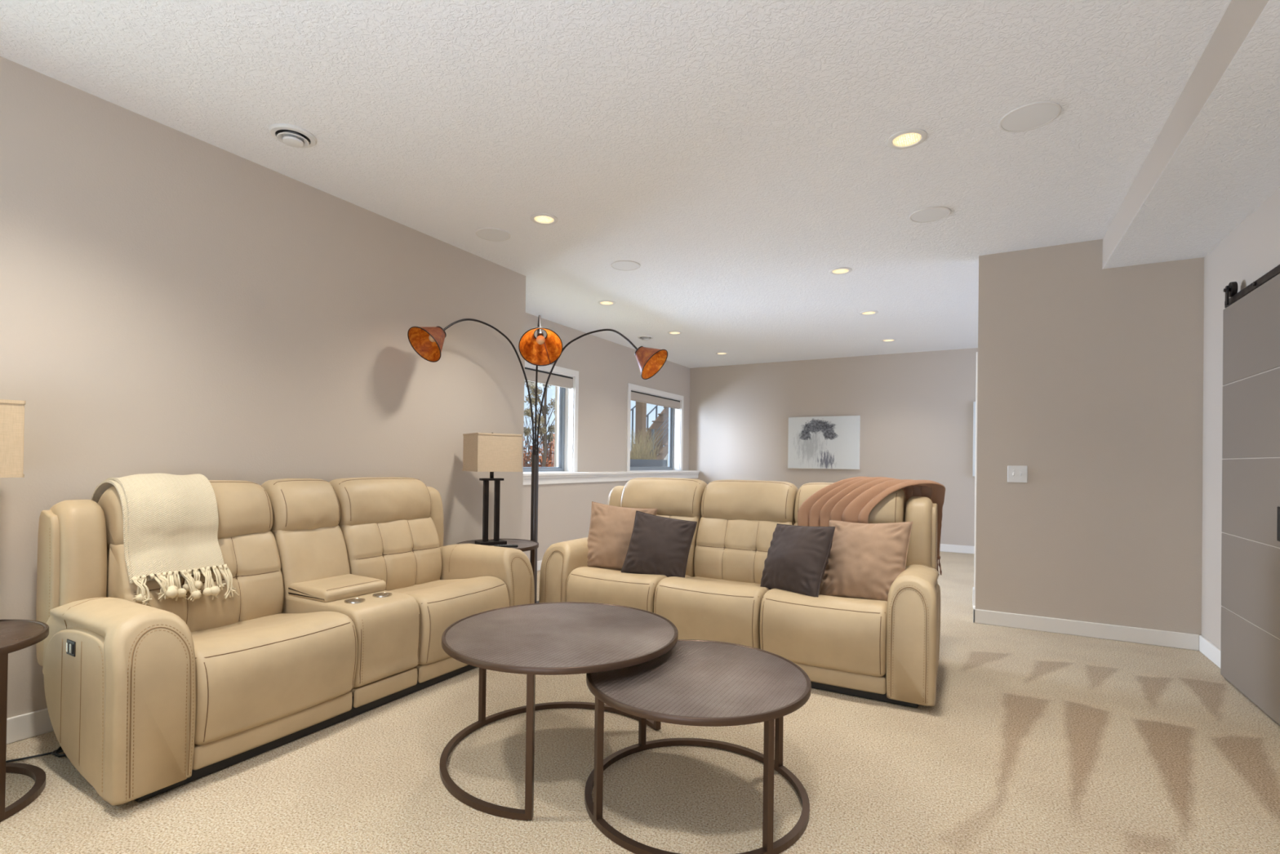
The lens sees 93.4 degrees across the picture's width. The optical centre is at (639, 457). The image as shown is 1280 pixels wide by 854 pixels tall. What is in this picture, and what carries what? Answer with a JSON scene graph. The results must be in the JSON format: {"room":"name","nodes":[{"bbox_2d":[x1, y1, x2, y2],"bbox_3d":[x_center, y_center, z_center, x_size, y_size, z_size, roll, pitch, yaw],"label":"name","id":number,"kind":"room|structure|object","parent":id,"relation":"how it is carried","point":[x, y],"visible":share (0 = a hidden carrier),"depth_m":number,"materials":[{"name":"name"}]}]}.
{"room":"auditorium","nodes":[
{"label":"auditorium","id":0,"kind":"room"},
{"bbox_2d":[0,56,525,718],"bbox_3d":[-2.969,-0.251,1.973,0.120,2.889,7.718,1,0,29],"label":"wall","id":1,"kind":"structure","parent":0,"point":[172,301],"depth_m":3.13,"materials":[{"name":"beige paint"}]},
{"bbox_2d":[6,707,53,744],"bbox_3d":[-2.928,1.121,1.931,0.015,0.105,7.718,1,0,29],"label":"baseboard","id":2,"kind":"structure","parent":1,"relation":"attached to","point":[25,726],"depth_m":2.54,"materials":[{"name":"white paint"}]},
{"bbox_2d":[524,312,689,471],"bbox_3d":[-0.540,-0.179,8.094,0.170,2.889,5.532,1,0,29],"label":"wall","id":3,"kind":"structure","parent":0,"point":[605,367],"depth_m":8.05,"materials":[{"name":"beige paint"}]},
{"bbox_2d":[523,360,578,472],"bbox_3d":[-1.313,-0.459,6.709,0.198,1.249,1.880,1,0,29],"label":"window","id":4,"kind":"structure","parent":3,"relation":"in","point":[567,398],"depth_m":7.43,"materials":[{"name":"white paint"}]},
{"bbox_2d":[524,367,573,388],"bbox_3d":[-1.279,-0.926,6.696,0.092,0.138,1.698,1,0,29],"label":"window blind","id":5,"kind":"object","parent":4,"relation":"attached to","point":[555,380],"visible":0.44,"depth_m":7.03,"materials":[{"name":"beige fabric"}]},
{"bbox_2d":[626,382,684,471],"bbox_3d":[0.191,-0.422,9.379,0.198,1.249,1.830,1,0,29],"label":"window","id":6,"kind":"structure","parent":3,"relation":"in","point":[675,460],"depth_m":10.05,"materials":[{"name":"white paint"}]},
{"bbox_2d":[631,390,679,408],"bbox_3d":[0.225,-0.888,9.367,0.092,0.138,1.648,1,0,29],"label":"window blind","id":7,"kind":"object","parent":6,"relation":"attached to","point":[636,396],"visible":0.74,"depth_m":9.28,"materials":[{"name":"beige fabric"}]},
{"bbox_2d":[522,477,697,560],"bbox_3d":[-0.409,0.741,8.007,0.180,1.052,5.332,1,0,29],"label":"wall","id":8,"kind":"structure","parent":0,"point":[564,509],"depth_m":6.95,"materials":[{"name":"beige paint"}]},
{"bbox_2d":[537,560,542,570],"bbox_3d":[-0.330,1.195,7.956,0.015,0.105,5.332,1,0,29],"label":"baseboard","id":9,"kind":"structure","parent":8,"relation":"attached to","point":[539,562],"depth_m":6.58,"materials":[{"name":"white paint"}]},
{"bbox_2d":[523,470,699,484],"bbox_3d":[-0.382,0.247,7.998,0.217,0.125,5.331,1,0,29],"label":"trim","id":10,"kind":"structure","parent":8,"relation":"attached to","point":[553,477],"depth_m":7.61,"materials":[{"name":"white paint"}]},
{"bbox_2d":[523,470,699,475],"bbox_3d":[-0.381,0.201,7.998,0.217,0.032,5.331,1,0,29],"label":"shelf","id":11,"kind":"object","parent":8,"relation":"attached to","point":[667,473],"depth_m":8.15,"materials":[{"name":"white paint"}]},
{"bbox_2d":[0,0,1231,368],"bbox_3d":[1.631,-1.656,2.519,9.460,0.150,13.550,1,0,29],"label":"ceiling","id":12,"kind":"structure","parent":0,"point":[737,153],"depth_m":2.88,"materials":[{"name":"white paint"}]},
{"bbox_2d":[268,123,316,147],"bbox_3d":[-1.746,-1.601,3.037,0.210,0.044,0.210,1,0,-16],"label":"ceiling vent","id":13,"kind":"object","parent":12,"relation":"in","point":[291,135],"visible":1,"depth_m":3.01,"materials":[{"name":"white plastic"}]},
{"bbox_2d":[475,227,510,241],"bbox_3d":[-1.055,-1.601,4.339,0.244,0.007,0.244,1,0,29],"label":"ceiling speaker","id":14,"kind":"object","parent":12,"relation":"attached to","point":[486,233],"visible":1,"depth_m":4.33,"materials":[{"name":"white plastic"}]},
{"bbox_2d":[529,213,557,224],"bbox_3d":[-0.643,-1.599,4.046,0.184,0.012,0.184,1,0,29],"label":"recessed light","id":15,"kind":"object","parent":12,"relation":"in","point":[539,218],"visible":1,"depth_m":4.03,"materials":[{"name":"white plastic"}]},
{"bbox_2d":[597,300,615,305],"bbox_3d":[-0.340,-1.582,6.163,0.184,0.012,0.184,1,0,29],"label":"recessed light","id":16,"kind":"object","parent":12,"relation":"in","point":[601,302],"visible":1,"depth_m":6.14,"materials":[{"name":"white plastic"}]},
{"bbox_2d":[610,260,639,271],"bbox_3d":[-0.119,-1.585,4.985,0.244,0.007,0.244,1,0,29],"label":"ceiling speaker","id":17,"kind":"object","parent":12,"relation":"attached to","point":[625,265],"visible":1,"depth_m":4.97,"materials":[{"name":"white plastic"}]},
{"bbox_2d":[637,335,653,341],"bbox_3d":[0.072,-1.545,7.843,0.210,0.044,0.210,1,0,-16],"label":"ceiling vent","id":18,"kind":"object","parent":12,"relation":"in","point":[645,338],"visible":1,"depth_m":7.80,"materials":[{"name":"white plastic"}]},
{"bbox_2d":[667,330,682,334],"bbox_3d":[0.435,-1.562,7.545,0.184,0.012,0.184,1,0,29],"label":"recessed light","id":19,"kind":"object","parent":12,"relation":"in","point":[673,332],"visible":1,"depth_m":7.52,"materials":[{"name":"white plastic"}]},
{"bbox_2d":[715,351,728,354],"bbox_3d":[1.210,-1.543,8.924,0.184,0.012,0.184,1,0,29],"label":"recessed light","id":20,"kind":"object","parent":12,"relation":"in","point":[718,353],"visible":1,"depth_m":8.88,"materials":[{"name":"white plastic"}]},
{"bbox_2d":[828,266,852,274],"bbox_3d":[1.676,-1.562,5.046,0.184,0.012,0.184,1,0,29],"label":"recessed light","id":21,"kind":"object","parent":12,"relation":"in","point":[841,270],"visible":1,"depth_m":5.03,"materials":[{"name":"white plastic"}]},
{"bbox_2d":[859,310,878,315],"bbox_3d":[2.436,-1.543,6.426,0.184,0.012,0.184,1,0,29],"label":"recessed light","id":22,"kind":"object","parent":12,"relation":"in","point":[868,312],"visible":1,"depth_m":6.42,"materials":[{"name":"white plastic"}]},
{"bbox_2d":[880,338,896,342],"bbox_3d":[3.224,-1.523,7.824,0.184,0.012,0.184,1,0,29],"label":"recessed light","id":23,"kind":"object","parent":12,"relation":"in","point":[884,340],"visible":1,"depth_m":7.80,"materials":[{"name":"white plastic"}]},
{"bbox_2d":[886,128,927,149],"bbox_3d":[1.324,-1.580,2.995,0.184,0.012,0.184,1,0,29],"label":"recessed light","id":24,"kind":"object","parent":12,"relation":"in","point":[908,138],"visible":1,"depth_m":2.98,"materials":[{"name":"white plastic"}]},
{"bbox_2d":[909,206,951,222],"bbox_3d":[1.870,-1.565,3.893,0.244,0.007,0.244,1,0,29],"label":"ceiling speaker","id":25,"kind":"object","parent":12,"relation":"attached to","point":[931,214],"visible":1,"depth_m":3.88,"materials":[{"name":"white plastic"}]},
{"bbox_2d":[999,101,1061,132],"bbox_3d":[1.803,-1.573,2.794,0.244,0.007,0.244,1,0,29],"label":"ceiling speaker","id":26,"kind":"object","parent":12,"relation":"attached to","point":[1032,116],"visible":1,"depth_m":2.78,"materials":[{"name":"white plastic"}]},
{"bbox_2d":[0,551,1279,853],"bbox_3d":[1.463,1.236,2.516,9.300,0.001,13.250,1,0,29],"label":"floor","id":27,"kind":"structure","parent":0,"point":[1030,741],"depth_m":2.30,"materials":[{"name":"carpet"}]},
{"bbox_2d":[0,618,48,822],"bbox_3d":[-2.378,0.895,1.987,0.611,0.568,0.611,1,0,29],"label":"side table","id":28,"kind":"object","parent":27,"relation":"on","point":[15,635],"visible":1,"depth_m":2.05,"materials":[{"name":"brown metal"}]},
{"bbox_2d":[0,399,26,477],"bbox_3d":[-2.443,0.195,2.166,0.308,0.834,0.308,0,0,41],"label":"table lamp","id":29,"kind":"object","parent":28,"relation":"on","point":[11,411],"visible":1,"depth_m":2.16,"materials":[{"name":"beige fabric"}]},
{"bbox_2d":[5,746,65,762],"bbox_3d":[-2.306,1.174,2.421,0.434,0.019,0.110,1,0,-17],"label":"power cable","id":30,"kind":"object","parent":27,"relation":"on","point":[59,749],"visible":0.3,"depth_m":2.38,"materials":[{"name":"black plastic"}]},
{"bbox_2d":[35,476,534,804],"bbox_3d":[-1.621,0.657,3.165,1.033,1.084,2.154,1,0,29],"label":"reclining loveseat","id":31,"kind":"object","parent":27,"relation":"on","point":[348,589],"visible":0.91,"depth_m":2.59,"materials":[{"name":"beige leather"}]},
{"bbox_2d":[48,499,106,606],"bbox_3d":[-2.376,0.496,2.540,0.265,0.640,0.146,1,0,29],"label":"cushion","id":32,"kind":"object","parent":31,"relation":"on","point":[79,526],"depth_m":2.46,"materials":[{"name":"beige leather"}]},
{"bbox_2d":[91,473,239,606],"bbox_3d":[-2.159,0.352,2.732,0.568,0.560,0.404,1,0,29],"label":"throw blanket","id":33,"kind":"object","parent":31,"relation":"on","point":[171,522],"visible":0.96,"depth_m":2.64,"materials":[{"name":"beige fabric"}]},
{"bbox_2d":[426,486,444,546],"bbox_3d":[-1.476,0.518,4.138,0.265,0.640,0.146,1,0,29],"label":"cushion","id":34,"kind":"object","parent":31,"relation":"on","point":[437,512],"depth_m":4.09,"materials":[{"name":"beige leather"}]},
{"bbox_2d":[457,538,538,591],"bbox_3d":[-1.073,0.929,4.529,0.611,0.568,0.611,1,0,29],"label":"side table","id":35,"kind":"object","parent":27,"relation":"on","point":[523,544],"visible":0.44,"depth_m":4.50,"materials":[{"name":"brown wood"}]},
{"bbox_2d":[462,432,522,545],"bbox_3d":[-1.108,0.228,4.506,0.338,0.834,0.338,1,0,-34],"label":"table lamp","id":36,"kind":"object","parent":35,"relation":"on","point":[491,452],"visible":0.99,"depth_m":4.41,"materials":[{"name":"beige fabric"}]},
{"bbox_2d":[493,544,518,546],"bbox_3d":[-0.970,0.638,4.371,0.170,0.016,0.040,1,0,-11],"label":"remote control","id":37,"kind":"object","parent":35,"relation":"on","point":[499,545],"visible":0.91,"depth_m":4.36,"materials":[{"name":"black plastic"}]},
{"bbox_2d":[407,315,667,603],"bbox_3d":[-0.698,0.103,4.329,1.393,2.232,1.360,1,0,29],"label":"arc floor lamp","id":38,"kind":"object","parent":27,"relation":"on","point":[428,342],"visible":0.98,"depth_m":4.26,"materials":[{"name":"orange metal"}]},
{"bbox_2d":[428,334,435,342],"bbox_3d":[-1.410,-0.846,4.175,0.058,0.101,0.110,1,0,29],"label":"bulb","id":39,"kind":"object","parent":38,"relation":"attached to","point":[430,337],"depth_m":4.13,"materials":[{"name":"beige glass"}]},
{"bbox_2d":[536,330,545,344],"bbox_3d":[-0.642,-0.777,3.902,0.090,0.101,0.096,1,0,29],"label":"bulb","id":40,"kind":"object","parent":38,"relation":"attached to","point":[540,340],"depth_m":3.86,"materials":[{"name":"glass"}]},
{"bbox_2d":[439,601,678,820],"bbox_3d":[-0.321,0.956,2.478,0.947,0.508,0.947,1,0,29],"label":"coffee table","id":41,"kind":"object","parent":27,"relation":"on","point":[559,637],"visible":0.98,"depth_m":2.34,"materials":[{"name":"brown metal"}]},
{"bbox_2d":[584,639,811,853],"bbox_3d":[0.203,0.995,2.181,0.797,0.441,0.797,1,0,29],"label":"coffee table","id":42,"kind":"object","parent":27,"relation":"on","point":[695,682],"visible":0.84,"depth_m":2.02,"materials":[{"name":"brown metal"}]},
{"bbox_2d":[538,477,940,707],"bbox_3d":[0.609,0.693,3.920,2.424,1.082,1.034,1,0,29],"label":"reclining sofa","id":43,"kind":"object","parent":27,"relation":"on","point":[888,651],"visible":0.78,"depth_m":3.53,"materials":[{"name":"beige leather"}]},
{"bbox_2d":[608,485,624,506],"bbox_3d":[-0.146,0.540,4.752,0.146,0.640,0.265,1,0,29],"label":"cushion","id":44,"kind":"object","parent":43,"relation":"on","point":[615,495],"depth_m":4.66,"materials":[{"name":"beige leather"}]},
{"bbox_2d":[586,501,657,570],"bbox_3d":[-0.146,0.566,4.258,0.520,0.494,0.244,1,0,9],"label":"throw pillow","id":45,"kind":"object","parent":43,"relation":"on","point":[611,526],"visible":0.59,"depth_m":4.20,"materials":[{"name":"beige fabric"}]},
{"bbox_2d":[621,510,697,577],"bbox_3d":[0.129,0.588,3.977,0.465,0.456,0.228,1,0,21],"label":"throw pillow","id":46,"kind":"object","parent":43,"relation":"on","point":[658,545],"visible":0.91,"depth_m":3.91,"materials":[{"name":"grey fabric"}]},
{"bbox_2d":[760,523,835,597],"bbox_3d":[0.905,0.591,3.500,0.249,0.410,0.446,1,0,-35],"label":"throw pillow","id":47,"kind":"object","parent":43,"relation":"on","point":[797,560],"visible":0.94,"depth_m":3.39,"materials":[{"name":"grey fabric"}]},
{"bbox_2d":[818,519,912,600],"bbox_3d":[1.271,0.584,3.417,0.496,0.467,0.263,0,0,38],"label":"throw pillow","id":48,"kind":"object","parent":43,"relation":"on","point":[865,559],"visible":0.8,"depth_m":3.34,"materials":[{"name":"beige fabric"}]},
{"bbox_2d":[797,476,945,574],"bbox_3d":[1.463,0.436,3.762,0.921,0.635,0.328,1,0,-10],"label":"throw blanket","id":49,"kind":"object","parent":43,"relation":"on","point":[851,500],"visible":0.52,"depth_m":3.74,"materials":[{"name":"brown fabric"}]},
{"bbox_2d":[905,496,933,567],"bbox_3d":[1.713,0.558,3.704,0.146,0.640,0.265,1,0,29],"label":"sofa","id":50,"kind":"object","parent":43,"relation":"on","point":[919,509],"depth_m":3.60,"materials":[{"name":"beige leather"}]},
{"bbox_2d":[688,347,977,546],"bbox_3d":[4.775,-0.107,8.228,9.360,2.889,0.120,1,0,29],"label":"wall","id":51,"kind":"structure","parent":0,"point":[915,410],"depth_m":9.01,"materials":[{"name":"beige paint"}]},
{"bbox_2d":[787,415,860,469],"bbox_3d":[2.804,-0.231,9.246,1.070,0.803,0.039,1,0,29],"label":"canvas painting","id":52,"kind":"object","parent":51,"relation":"attached to","point":[833,442],"visible":1,"depth_m":9.22,"materials":[{"name":"white"}]},
{"bbox_2d":[939,543,974,554],"bbox_3d":[4.797,1.264,8.118,8.790,0.105,0.015,1,0,29],"label":"baseboard","id":53,"kind":"structure","parent":51,"relation":"attached to","point":[944,548],"depth_m":8.34,"materials":[{"name":"white paint"}]},
{"bbox_2d":[972,401,975,475],"bbox_3d":[5.008,-0.251,8.005,1.037,1.020,0.039,1,0,29],"label":"canvas painting","id":54,"kind":"object","parent":51,"relation":"attached to","point":[974,402],"visible":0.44,"depth_m":8.23,"materials":[{"name":"white"}]},
{"bbox_2d":[975,239,1204,635],"bbox_3d":[3.255,-0.153,4.335,1.456,2.889,0.120,1,0,29],"label":"wall","id":55,"kind":"structure","parent":0,"point":[1091,376],"depth_m":4.29,"materials":[{"name":"beige paint"}]},
{"bbox_2d":[973,605,975,622],"bbox_3d":[2.593,1.212,4.680,0.015,0.105,0.135,1,0,29],"label":"baseboard","id":56,"kind":"structure","parent":55,"relation":"attached to","point":[974,606],"depth_m":4.62,"materials":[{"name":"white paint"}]},
{"bbox_2d":[972,351,977,608],"bbox_3d":[2.789,0.219,4.959,0.084,2.100,0.520,1,0,29],"label":"trim","id":57,"kind":"structure","parent":55,"relation":"attached to","point":[976,388],"depth_m":4.75,"materials":[{"name":"white paint"}]},
{"bbox_2d":[1007,465,1027,482],"bbox_3d":[2.814,0.123,4.500,0.126,0.126,0.018,1,0,29],"label":"light switch","id":58,"kind":"object","parent":55,"relation":"attached to","point":[1015,473],"visible":1,"depth_m":4.50,"materials":[{"name":"white plastic"}]},
{"bbox_2d":[973,608,1199,650],"bbox_3d":[3.126,1.217,4.311,1.307,0.105,0.015,1,0,29],"label":"baseboard","id":59,"kind":"structure","parent":55,"relation":"attached to","point":[1091,629],"depth_m":4.27,"materials":[{"name":"white paint"}]},
{"bbox_2d":[1102,0,1269,268],"bbox_3d":[1.096,-1.502,0.386,0.020,0.221,8.912,1,0,29],"label":"wall","id":60,"kind":"structure","parent":0,"point":[1240,16],"depth_m":2.50,"materials":[{"name":"beige paint"}]},
{"bbox_2d":[1102,0,1279,269],"bbox_3d":[1.329,-1.397,0.259,0.552,0.020,8.922,1,0,29],"label":"ceiling","id":61,"kind":"structure","parent":0,"point":[1226,165],"depth_m":2.82,"materials":[{"name":"white paint"}]},
{"bbox_2d":[1201,186,1279,648],"bbox_3d":[1.597,-0.203,0.091,0.120,2.889,8.922,1,0,29],"label":"wall","id":62,"kind":"structure","parent":0,"point":[1251,250],"depth_m":3.75,"materials":[{"name":"beige paint"}]},
{"bbox_2d":[1199,635,1220,667],"bbox_3d":[3.379,1.215,3.416,0.015,0.105,1.298,1,0,29],"label":"baseboard","id":63,"kind":"structure","parent":62,"relation":"attached to","point":[1211,651],"depth_m":3.79,"materials":[{"name":"white paint"}]},
{"bbox_2d":[1220,264,1279,724],"bbox_3d":[2.934,0.117,2.673,0.083,2.250,1.930,1,0,29],"label":"door","id":64,"kind":"structure","parent":62,"relation":"in","point":[1250,648],"depth_m":3.10,"materials":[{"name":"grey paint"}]},
{"label":"outside","id":65,"kind":"structure","parent":0,"visible":0},
{"bbox_3d":[-7.145,0.718,32.710,35.450,0.300,70.000,1,0,29],"label":"ground","id":66,"kind":"structure","parent":65,"visible":0},
{"bbox_2d":[523,408,554,466],"bbox_3d":[-2.290,-0.240,12.487,0.930,1.490,2.184,1,0,29],"label":"bare shrub","id":67,"kind":"object","parent":66,"relation":"on","point":[526,442],"visible":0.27,"depth_m":12.56,"materials":[{"name":"brown plant"}]},
{"bbox_2d":[523,433,554,466],"bbox_3d":[-3.391,-0.130,20.264,2.465,1.461,3.437,1,0,29],"label":"bush","id":68,"kind":"object","parent":66,"relation":"on","point":[549,462],"visible":0.16,"depth_m":20.55,"materials":[{"name":"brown plant"}]},
{"bbox_2d":[524,380,555,466],"bbox_3d":[-1.979,-1.097,11.828,0.609,3.204,1.625,1,0,16],"label":"tree","id":69,"kind":"object","parent":66,"relation":"on","point":[543,428],"visible":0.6,"depth_m":11.82,"materials":[{"name":"brown plant"}]},
{"bbox_2d":[554,386,557,466],"bbox_3d":[-1.521,-1.045,11.543,0.180,3.100,0.180,1,0,29],"label":"porch column","id":70,"kind":"structure","parent":66,"relation":"on","point":[556,387],"depth_m":11.50,"materials":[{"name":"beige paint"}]},
{"bbox_2d":[631,404,635,450],"bbox_3d":[-0.277,-0.517,17.835,0.044,2.178,0.707,1,0,29],"label":"handrail","id":71,"kind":"object","parent":66,"relation":"on","point":[634,406],"visible":0.2,"depth_m":17.91,"materials":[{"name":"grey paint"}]},
{"bbox_2d":[635,401,646,453],"bbox_3d":[0.025,-1.184,14.691,0.260,3.460,0.260,1,0,29],"label":"post","id":72,"kind":"object","parent":66,"relation":"on","point":[641,407],"visible":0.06,"depth_m":14.61,"materials":[{"name":"brown wood"}]},
{"bbox_2d":[630,458,666,466],"bbox_3d":[-0.043,0.281,12.152,0.440,0.495,1.720,1,0,29],"label":"planter box","id":73,"kind":"object","parent":66,"relation":"on","point":[633,463],"visible":0.19,"depth_m":12.08,"materials":[{"name":"grey"}]},
{"bbox_2d":[630,428,662,459],"bbox_3d":[-0.020,-0.275,12.264,0.843,0.721,1.451,1,0,29],"label":"ornamental grass","id":74,"kind":"object","parent":73,"relation":"on","point":[642,455],"depth_m":12.26,"materials":[{"name":"beige plant"}]},
{"bbox_2d":[630,406,668,459],"bbox_3d":[0.687,-0.978,18.070,1.080,3.432,3.760,1,0,29],"label":"stairs","id":75,"kind":"structure","parent":66,"relation":"on","point":[661,422],"depth_m":17.78,"materials":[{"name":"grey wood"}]},
{"bbox_2d":[646,404,657,430],"bbox_3d":[0.430,-0.654,19.087,0.044,2.487,1.179,1,0,29],"label":"handrail","id":76,"kind":"object","parent":66,"relation":"on","point":[655,406],"visible":0.33,"depth_m":18.87,"materials":[{"name":"grey paint"}]},
{"bbox_2d":[663,453,668,466],"bbox_3d":[1.351,0.218,26.873,0.055,0.850,2.800,1,0,29],"label":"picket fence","id":77,"kind":"object","parent":66,"relation":"on","point":[667,455],"visible":0.02,"depth_m":26.57,"materials":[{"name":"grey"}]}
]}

